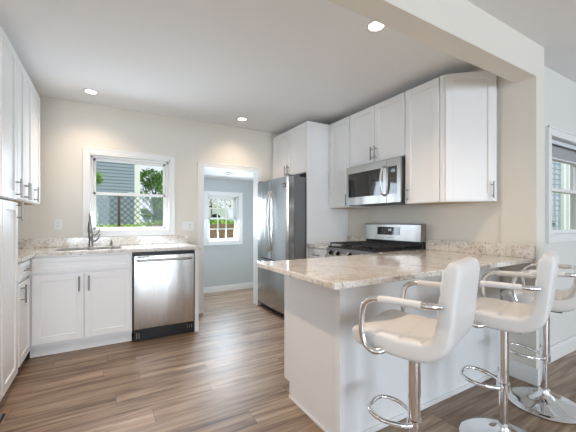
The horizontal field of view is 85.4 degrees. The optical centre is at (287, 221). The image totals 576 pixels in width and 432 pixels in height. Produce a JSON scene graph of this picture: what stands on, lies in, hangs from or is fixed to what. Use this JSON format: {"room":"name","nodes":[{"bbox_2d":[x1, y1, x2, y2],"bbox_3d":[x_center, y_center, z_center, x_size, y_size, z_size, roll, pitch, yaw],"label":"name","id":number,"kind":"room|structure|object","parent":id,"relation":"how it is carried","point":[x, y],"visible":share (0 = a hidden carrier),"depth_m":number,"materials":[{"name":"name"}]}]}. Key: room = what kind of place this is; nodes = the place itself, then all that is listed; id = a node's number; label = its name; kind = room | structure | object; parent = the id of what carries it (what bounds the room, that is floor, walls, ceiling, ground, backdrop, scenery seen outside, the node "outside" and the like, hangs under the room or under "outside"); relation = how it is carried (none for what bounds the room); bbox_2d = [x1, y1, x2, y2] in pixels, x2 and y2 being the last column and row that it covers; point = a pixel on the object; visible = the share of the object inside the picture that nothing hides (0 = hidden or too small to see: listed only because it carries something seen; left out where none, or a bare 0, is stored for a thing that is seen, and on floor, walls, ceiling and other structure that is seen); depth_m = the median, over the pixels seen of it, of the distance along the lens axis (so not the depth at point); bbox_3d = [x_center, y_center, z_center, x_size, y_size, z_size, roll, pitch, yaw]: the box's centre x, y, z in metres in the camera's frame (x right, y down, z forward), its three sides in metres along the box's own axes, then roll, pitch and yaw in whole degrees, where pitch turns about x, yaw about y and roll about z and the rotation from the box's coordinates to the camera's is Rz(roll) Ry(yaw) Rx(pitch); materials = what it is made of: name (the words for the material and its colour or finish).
{"room":"kitchen","nodes":[
{"label":"kitchen","id":0,"kind":"room"},
{"bbox_2d":[18,95,279,245],"bbox_3d":[-1.434,-0.054,3.913,4.192,2.475,0.130,0,0,-30],"label":"wall","id":1,"kind":"structure","parent":0,"point":[66,126],"depth_m":3.53,"materials":[{"name":"beige paint"}]},
{"bbox_2d":[54,219,61,229],"bbox_3d":[-2.410,0.033,3.267,0.072,0.116,0.009,0,0,-30],"label":"wall outlet","id":2,"kind":"object","parent":1,"relation":"attached to","point":[57,222],"visible":1,"depth_m":3.27,"materials":[{"name":"white plastic"}]},
{"bbox_2d":[18,235,188,248],"bbox_3d":[-1.885,0.220,2.962,2.070,0.098,1.056,0,0,-30],"label":"backsplash","id":3,"kind":"structure","parent":1,"relation":"attached to","point":[123,240],"depth_m":3.44,"materials":[{"name":"stone"}]},
{"bbox_2d":[83,147,174,236],"bbox_3d":[-1.844,-0.320,3.673,0.950,0.971,0.174,0,0,-30],"label":"window","id":4,"kind":"structure","parent":1,"relation":"in","point":[90,155],"depth_m":3.62,"materials":[{"name":"white wood"}]},
{"bbox_2d":[182,222,193,230],"bbox_3d":[-1.257,0.058,3.930,0.144,0.116,0.016,0,0,-30],"label":"switch plate","id":5,"kind":"object","parent":1,"relation":"attached to","point":[186,226],"visible":1,"depth_m":3.93,"materials":[{"name":"white plastic"}]},
{"bbox_2d":[198,161,261,313],"bbox_3d":[-0.796,0.208,4.271,0.902,1.950,0.157,0,0,-30],"label":"door frame","id":6,"kind":"structure","parent":1,"relation":"in","point":[257,171],"depth_m":4.16,"materials":[{"name":"white wood"}]},
{"bbox_2d":[204,178,252,286],"bbox_3d":[-1.029,0.133,5.428,1.850,2.100,0.130,0,0,-30],"label":"wall","id":7,"kind":"structure","parent":0,"point":[223,264],"depth_m":5.39,"materials":[{"name":"grey paint"}]},
{"bbox_2d":[204,191,242,245],"bbox_3d":[-1.127,-0.052,5.358,0.684,0.904,0.154,0,0,-30],"label":"window","id":8,"kind":"structure","parent":7,"relation":"in","point":[237,198],"depth_m":5.37,"materials":[{"name":"white wood"}]},
{"bbox_2d":[204,282,252,292],"bbox_3d":[-0.992,1.135,5.365,1.650,0.095,0.015,0,0,-30],"label":"baseboard","id":9,"kind":"structure","parent":7,"relation":"attached to","point":[243,285],"depth_m":5.33,"materials":[{"name":"white wood"}]},
{"bbox_2d":[204,169,252,180],"bbox_3d":[-0.751,-0.767,4.948,1.850,0.100,0.980,0,0,-30],"label":"ceiling","id":10,"kind":"structure","parent":0,"point":[212,174],"depth_m":4.86,"materials":[{"name":"white paint"}]},
{"bbox_2d":[0,0,575,133],"bbox_3d":[1.490,-1.352,-0.479,8.500,0.120,10.680,0,0,-30],"label":"ceiling","id":11,"kind":"structure","parent":0,"point":[280,66],"depth_m":2.38,"materials":[{"name":"white paint"}]},
{"bbox_2d":[82,88,99,94],"bbox_3d":[-1.956,-1.288,3.097,0.148,0.008,0.148,0,0,-30],"label":"recessed light","id":12,"kind":"object","parent":11,"relation":"in","point":[86,90],"visible":1,"depth_m":3.09,"materials":[{"name":"white plastic"}]},
{"bbox_2d":[236,117,247,120],"bbox_3d":[-0.576,-1.288,3.929,0.148,0.008,0.148,0,0,-30],"label":"recessed light","id":13,"kind":"object","parent":11,"relation":"in","point":[238,118],"visible":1,"depth_m":3.93,"materials":[{"name":"white plastic"}]},
{"bbox_2d":[365,20,386,32],"bbox_3d":[0.581,-1.288,2.057,0.148,0.008,0.148,0,0,-30],"label":"recessed light","id":14,"kind":"object","parent":11,"relation":"in","point":[371,26],"visible":0.71,"depth_m":2.07,"materials":[{"name":"white plastic"}]},
{"bbox_2d":[0,288,575,431],"bbox_3d":[1.209,1.243,0.006,8.500,0.120,11.800,0,0,-30],"label":"floor","id":15,"kind":"structure","parent":0,"point":[226,375],"depth_m":2.22,"materials":[{"name":"brown wood"}]},
{"bbox_2d":[0,199,1,400],"bbox_3d":[-1.865,0.520,1.521,0.652,1.325,0.600,0,0,-30],"label":"cabinet","id":16,"kind":"object","parent":15,"relation":"on","point":[0,199],"visible":1,"depth_m":1.90,"materials":[{"name":"white wood"}]},
{"bbox_2d":[1,199,23,397],"bbox_3d":[-2.123,0.520,1.968,0.652,1.325,0.420,0,0,-30],"label":"pantry cabinet","id":17,"kind":"object","parent":15,"relation":"on","point":[10,217],"visible":0.91,"depth_m":2.11,"materials":[{"name":"white wood"}]},
{"bbox_2d":[18,259,32,367],"bbox_3d":[-2.330,0.742,2.324,0.652,0.882,0.400,0,0,-30],"label":"base cabinet","id":18,"kind":"object","parent":15,"relation":"on","point":[24,268],"visible":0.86,"depth_m":2.44,"materials":[{"name":"white wood"}]},
{"bbox_2d":[28,252,131,357],"bbox_3d":[-2.009,0.742,3.099,0.790,0.882,0.687,0,0,-30],"label":"base cabinet","id":19,"kind":"object","parent":15,"relation":"on","point":[77,302],"visible":0.97,"depth_m":2.82,"materials":[{"name":"white wood"}]},
{"bbox_2d":[18,235,200,261],"bbox_3d":[-1.885,0.235,2.962,2.070,0.128,1.056,0,0,-30],"label":"countertop","id":20,"kind":"structure","parent":19,"relation":"on","point":[28,248],"depth_m":3.26,"materials":[{"name":"stone"}]},
{"bbox_2d":[87,212,99,246],"bbox_3d":[-2.044,0.085,3.287,0.118,0.366,0.177,0,0,-30],"label":"faucet","id":21,"kind":"object","parent":20,"relation":"on","point":[90,228],"visible":1,"depth_m":3.30,"materials":[{"name":"silver metal"}]},
{"bbox_2d":[132,250,193,341],"bbox_3d":[-1.388,0.743,3.416,0.594,0.870,0.666,0,0,-30],"label":"dishwasher","id":22,"kind":"object","parent":15,"relation":"on","point":[162,281],"visible":0.99,"depth_m":3.16,"materials":[{"name":"grey metal"}]},
{"bbox_2d":[193,249,198,331],"bbox_3d":[-1.131,0.742,3.614,0.042,0.882,0.600,0,0,-30],"label":"end panel","id":23,"kind":"object","parent":15,"relation":"on","point":[196,252],"visible":0.42,"depth_m":3.35,"materials":[{"name":"white wood"}]},
{"bbox_2d":[257,174,305,316],"bbox_3d":[0.098,0.315,4.187,0.881,1.737,0.868,0,0,-30],"label":"refrigerator","id":24,"kind":"object","parent":15,"relation":"on","point":[282,200],"visible":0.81,"depth_m":3.79,"materials":[{"name":"grey metal"}]},
{"bbox_2d":[308,247,326,257],"bbox_3d":[0.589,0.742,3.705,0.662,0.882,0.385,0,0,-30],"label":"base cabinet","id":25,"kind":"object","parent":15,"relation":"on","point":[313,252],"visible":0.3,"depth_m":3.57,"materials":[{"name":"white wood"}]},
{"bbox_2d":[307,236,365,248],"bbox_3d":[0.598,0.241,3.711,0.648,0.115,0.384,0,0,-30],"label":"countertop","id":26,"kind":"structure","parent":25,"relation":"on","point":[349,238],"depth_m":3.75,"materials":[{"name":"stone"}]},
{"bbox_2d":[306,121,347,258],"bbox_3d":[0.500,-0.011,3.890,0.638,2.388,0.020,0,0,-30],"label":"panel","id":27,"kind":"object","parent":15,"relation":"on","point":[324,224],"visible":0.4,"depth_m":3.81,"materials":[{"name":"white wood"}]},
{"bbox_2d":[324,224,425,256],"bbox_3d":[0.844,0.604,3.190,0.726,1.158,0.758,0,0,-30],"label":"gas range","id":28,"kind":"object","parent":15,"relation":"on","point":[379,237],"visible":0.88,"depth_m":3.17,"materials":[{"name":"grey metal"}]},
{"bbox_2d":[328,245,421,252],"bbox_3d":[0.877,0.260,3.209,0.580,0.034,0.758,0,0,-30],"label":"cooktop","id":29,"kind":"object","parent":28,"relation":"in","point":[344,248],"depth_m":2.99,"materials":[{"name":"black metal"}]},
{"bbox_2d":[284,267,499,431],"bbox_3d":[0.821,0.742,2.297,1.615,0.883,0.614,0,0,-30],"label":"base cabinet","id":30,"kind":"object","parent":15,"relation":"on","point":[332,378],"visible":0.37,"depth_m":1.85,"materials":[{"name":"white wood"}]},
{"bbox_2d":[256,239,534,289],"bbox_3d":[0.782,0.233,2.195,1.845,0.132,0.898,0,0,-30],"label":"countertop","id":31,"kind":"structure","parent":30,"relation":"on","point":[337,272],"depth_m":2.00,"materials":[{"name":"stone"}]},
{"bbox_2d":[352,257,479,431],"bbox_3d":[0.556,0.666,1.365,0.441,1.029,0.464,0,0,42],"label":"bar stool","id":32,"kind":"object","parent":15,"relation":"on","point":[417,339],"visible":1,"depth_m":1.25,"materials":[{"name":"white leather"}]},
{"bbox_2d":[459,250,558,431],"bbox_3d":[1.157,0.666,1.672,0.441,1.029,0.464,0,0,43],"label":"bar stool","id":33,"kind":"object","parent":15,"relation":"on","point":[503,316],"visible":0.85,"depth_m":1.61,"materials":[{"name":"white leather"}]},
{"bbox_2d":[501,43,543,368],"bbox_3d":[1.794,-0.054,2.388,0.128,2.475,0.231,0,0,-30],"label":"wall pier","id":34,"kind":"object","parent":15,"relation":"on","point":[522,103],"visible":0.5,"depth_m":2.33,"materials":[{"name":"beige paint"}]},
{"bbox_2d":[509,360,540,385],"bbox_3d":[1.802,1.123,2.372,0.159,0.120,0.226,0,0,-30],"label":"baseboard","id":35,"kind":"object","parent":34,"relation":"attached to","point":[528,374],"visible":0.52,"depth_m":2.30,"materials":[{"name":"white wood"}]},
{"bbox_2d":[500,263,575,423],"bbox_3d":[1.668,0.666,2.023,0.441,1.029,0.464,0,0,43],"label":"bar stool","id":36,"kind":"object","parent":15,"relation":"on","point":[542,402],"visible":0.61,"depth_m":1.99,"materials":[{"name":"silver metal"}]},
{"bbox_2d":[348,68,500,299],"bbox_3d":[1.054,-0.054,3.685,0.112,2.475,2.754,0,0,-30],"label":"wall","id":37,"kind":"structure","parent":0,"point":[481,221],"depth_m":2.82,"materials":[{"name":"beige paint"}]},
{"bbox_2d":[273,122,305,178],"bbox_3d":[0.253,-0.898,4.282,0.677,0.613,0.902,0,0,-30],"label":"upper cabinet","id":38,"kind":"object","parent":37,"relation":"attached to","point":[289,147],"visible":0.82,"depth_m":4.08,"materials":[{"name":"white wood"}]},
{"bbox_2d":[329,116,369,208],"bbox_3d":[0.724,-0.682,3.783,0.352,1.046,0.386,0,0,-30],"label":"upper cabinet","id":39,"kind":"object","parent":37,"relation":"attached to","point":[339,131],"visible":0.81,"depth_m":3.71,"materials":[{"name":"white wood"}]},
{"bbox_2d":[347,236,365,241],"bbox_3d":[0.869,0.226,3.868,0.020,0.084,0.384,0,0,-30],"label":"backsplash","id":40,"kind":"structure","parent":37,"relation":"attached to","point":[349,238],"depth_m":3.89,"materials":[{"name":"stone"}]},
{"bbox_2d":[350,92,404,166],"bbox_3d":[1.011,-0.907,3.286,0.352,0.596,0.758,0,0,-30],"label":"upper cabinet","id":41,"kind":"object","parent":37,"relation":"attached to","point":[377,132],"visible":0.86,"depth_m":3.17,"materials":[{"name":"white wood"}]},
{"bbox_2d":[346,156,405,206],"bbox_3d":[0.980,-0.388,3.268,0.444,0.430,0.754,0,0,-30],"label":"microwave","id":42,"kind":"object","parent":41,"relation":"attached to","point":[379,183],"visible":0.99,"depth_m":3.13,"materials":[{"name":"grey metal"}]},
{"bbox_2d":[405,77,459,204],"bbox_3d":[1.288,-0.682,2.806,0.352,1.046,0.345,0,0,-30],"label":"upper cabinet","id":43,"kind":"object","parent":37,"relation":"attached to","point":[422,102],"visible":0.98,"depth_m":2.73,"materials":[{"name":"white wood"}]},
{"bbox_2d":[440,71,496,202],"bbox_3d":[1.472,-0.682,2.532,0.310,1.046,0.310,0,0,-30],"label":"upper cabinet","id":44,"kind":"object","parent":37,"relation":"attached to","point":[468,100],"visible":0.92,"depth_m":2.52,"materials":[{"name":"white wood"}]},
{"bbox_2d":[426,239,534,258],"bbox_3d":[1.565,0.218,2.647,0.036,0.102,0.898,0,0,-30],"label":"backsplash","id":45,"kind":"structure","parent":37,"relation":"attached to","point":[499,249],"depth_m":2.55,"materials":[{"name":"stone"}]},
{"bbox_2d":[328,0,535,82],"bbox_3d":[0.003,-1.171,1.298,4.064,0.241,0.135,0,0,-30],"label":"beam","id":46,"kind":"structure","parent":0,"point":[460,29],"depth_m":1.83,"materials":[{"name":"beige paint"}]},
{"bbox_2d":[544,66,575,345],"bbox_3d":[2.891,-0.054,3.104,2.488,2.475,0.130,0,0,-30],"label":"wall","id":47,"kind":"structure","parent":0,"point":[559,91],"depth_m":2.74,"materials":[{"name":"white paint"}]},
{"bbox_2d":[546,125,575,242],"bbox_3d":[2.551,-0.307,2.896,1.001,0.976,0.158,0,0,-30],"label":"window","id":48,"kind":"structure","parent":47,"relation":"in","point":[568,235],"depth_m":2.71,"materials":[{"name":"white wood"}]},
{"bbox_2d":[552,139,575,165],"bbox_3d":[2.563,-0.633,2.875,0.845,0.177,0.068,0,0,-30],"label":"window blind","id":49,"kind":"object","parent":48,"relation":"attached to","point":[562,152],"visible":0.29,"depth_m":2.82,"materials":[{"name":"white"}]},
{"bbox_2d":[550,335,575,362],"bbox_3d":[2.863,1.118,3.003,2.337,0.130,0.015,0,0,-30],"label":"baseboard","id":50,"kind":"structure","parent":47,"relation":"attached to","point":[567,346],"depth_m":2.74,"materials":[{"name":"white wood"}]},
{"bbox_3d":[-2.387,-0.054,1.563,0.190,2.475,2.985,0,0,-30],"label":"wall","id":51,"kind":"structure","parent":0,"visible":0},
{"bbox_2d":[0,27,22,199],"bbox_3d":[-2.107,-0.678,1.939,0.652,1.053,0.376,0,0,-30],"label":"upper cabinet","id":52,"kind":"object","parent":51,"relation":"attached to","point":[8,56],"visible":1,"depth_m":2.09,"materials":[{"name":"white wood"}]},
{"bbox_2d":[8,56,31,202],"bbox_3d":[-2.334,-0.682,2.331,0.652,1.046,0.526,0,0,-30],"label":"upper cabinet","id":53,"kind":"object","parent":51,"relation":"attached to","point":[24,84],"visible":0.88,"depth_m":2.44,"materials":[{"name":"white wood"}]},
{"bbox_2d":[18,83,39,204],"bbox_3d":[-2.557,-0.682,2.718,0.652,1.046,0.364,0,0,-30],"label":"upper cabinet","id":54,"kind":"object","parent":51,"relation":"attached to","point":[35,96],"visible":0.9,"depth_m":2.87,"materials":[{"name":"white wood"}]},
{"label":"outside","id":55,"kind":"structure","parent":0,"visible":0},
{"bbox_3d":[12.079,1.083,10.675,20.400,0.200,3.602,0,0,-30],"label":"ground","id":56,"kind":"structure","parent":55,"visible":0},
{"bbox_2d":[552,161,569,229],"bbox_3d":[7.567,-1.017,10.090,6.000,4.400,4.300,0,0,-30],"label":"house","id":57,"kind":"structure","parent":56,"relation":"on","point":[560,171],"depth_m":7.09,"materials":[{"name":"white"}]},
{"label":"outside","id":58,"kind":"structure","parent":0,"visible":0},
{"bbox_3d":[1.103,1.068,9.184,7.900,0.170,4.201,0,0,-30],"label":"ground","id":59,"kind":"structure","parent":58,"visible":0},
{"bbox_2d":[148,224,233,238],"bbox_3d":[-1.950,0.523,9.521,4.350,0.920,0.062,0,0,-30],"label":"fence","id":60,"kind":"object","parent":59,"relation":"on","point":[230,232],"visible":0.1,"depth_m":9.45,"materials":[{"name":"brown wood"}]},
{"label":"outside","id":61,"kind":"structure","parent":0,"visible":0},
{"bbox_3d":[-9.146,0.283,3.436,15.600,0.300,3.903,0,0,-30],"label":"ground","id":62,"kind":"structure","parent":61,"visible":0},
{"bbox_2d":[96,171,102,185],"bbox_3d":[-5.306,-0.794,7.585,1.438,2.180,0.798,0,0,-30],"label":"tree","id":63,"kind":"object","parent":62,"relation":"on","point":[99,179],"visible":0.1,"depth_m":7.82,"materials":[{"name":"green plant"}]},
{"bbox_2d":[96,195,162,226],"bbox_3d":[-4.349,-0.138,6.726,4.010,1.001,0.052,0,0,-30],"label":"fence","id":64,"kind":"object","parent":62,"relation":"on","point":[118,199],"visible":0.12,"depth_m":7.11,"materials":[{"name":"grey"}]},
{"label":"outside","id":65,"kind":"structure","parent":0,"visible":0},
{"bbox_2d":[96,222,223,229],"bbox_3d":[-11.830,0.158,15.974,23.500,0.250,20.500,0,0,-30],"label":"ground","id":66,"kind":"structure","parent":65,"point":[141,223],"depth_m":9.74,"materials":[{"name":"green plant"}]},
{"bbox_2d":[96,161,139,223],"bbox_3d":[-9.617,-2.492,12.345,6.900,5.250,7.800,0,0,-30],"label":"house","id":67,"kind":"structure","parent":66,"relation":"on","point":[117,177],"depth_m":10.53,"materials":[{"name":"blue"}]},
{"bbox_2d":[140,208,152,221],"bbox_3d":[-5.803,-0.156,12.824,0.555,0.827,0.490,0,0,-30],"label":"shrub","id":68,"kind":"object","parent":66,"relation":"on","point":[143,209],"visible":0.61,"depth_m":12.76,"materials":[{"name":"green plant"}]},
{"bbox_2d":[140,168,162,212],"bbox_3d":[-5.440,-1.006,13.059,1.612,2.487,1.258,0,0,-30],"label":"tree","id":69,"kind":"object","parent":66,"relation":"on","point":[154,180],"visible":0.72,"depth_m":12.87,"materials":[{"name":"green plant"}]},
{"bbox_2d":[151,208,162,223],"bbox_3d":[-4.739,-0.150,11.822,0.849,0.774,0.608,0,0,-30],"label":"shrub","id":70,"kind":"object","parent":66,"relation":"on","point":[161,210],"visible":0.41,"depth_m":11.61,"materials":[{"name":"green plant"}]},
{"bbox_2d":[145,203,228,220],"bbox_3d":[-5.560,-0.506,17.114,4.282,1.418,1.780,0,0,-30],"label":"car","id":71,"kind":"object","parent":66,"relation":"on","point":[221,213],"visible":0.2,"depth_m":17.09,"materials":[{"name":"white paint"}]},
{"bbox_2d":[146,217,233,234],"bbox_3d":[-2.601,0.158,10.753,4.428,0.707,0.846,0,0,-30],"label":"hedge","id":72,"kind":"object","parent":66,"relation":"on","point":[211,220],"visible":0.09,"depth_m":10.68,"materials":[{"name":"green leaves"},{"name":"foliage"}]},
{"bbox_2d":[209,199,232,216],"bbox_3d":[-3.756,-1.466,14.831,2.888,3.601,2.045,0,0,-30],"label":"tree","id":73,"kind":"object","parent":66,"relation":"on","point":[211,201],"visible":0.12,"depth_m":14.66,"materials":[{"name":"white plant"}]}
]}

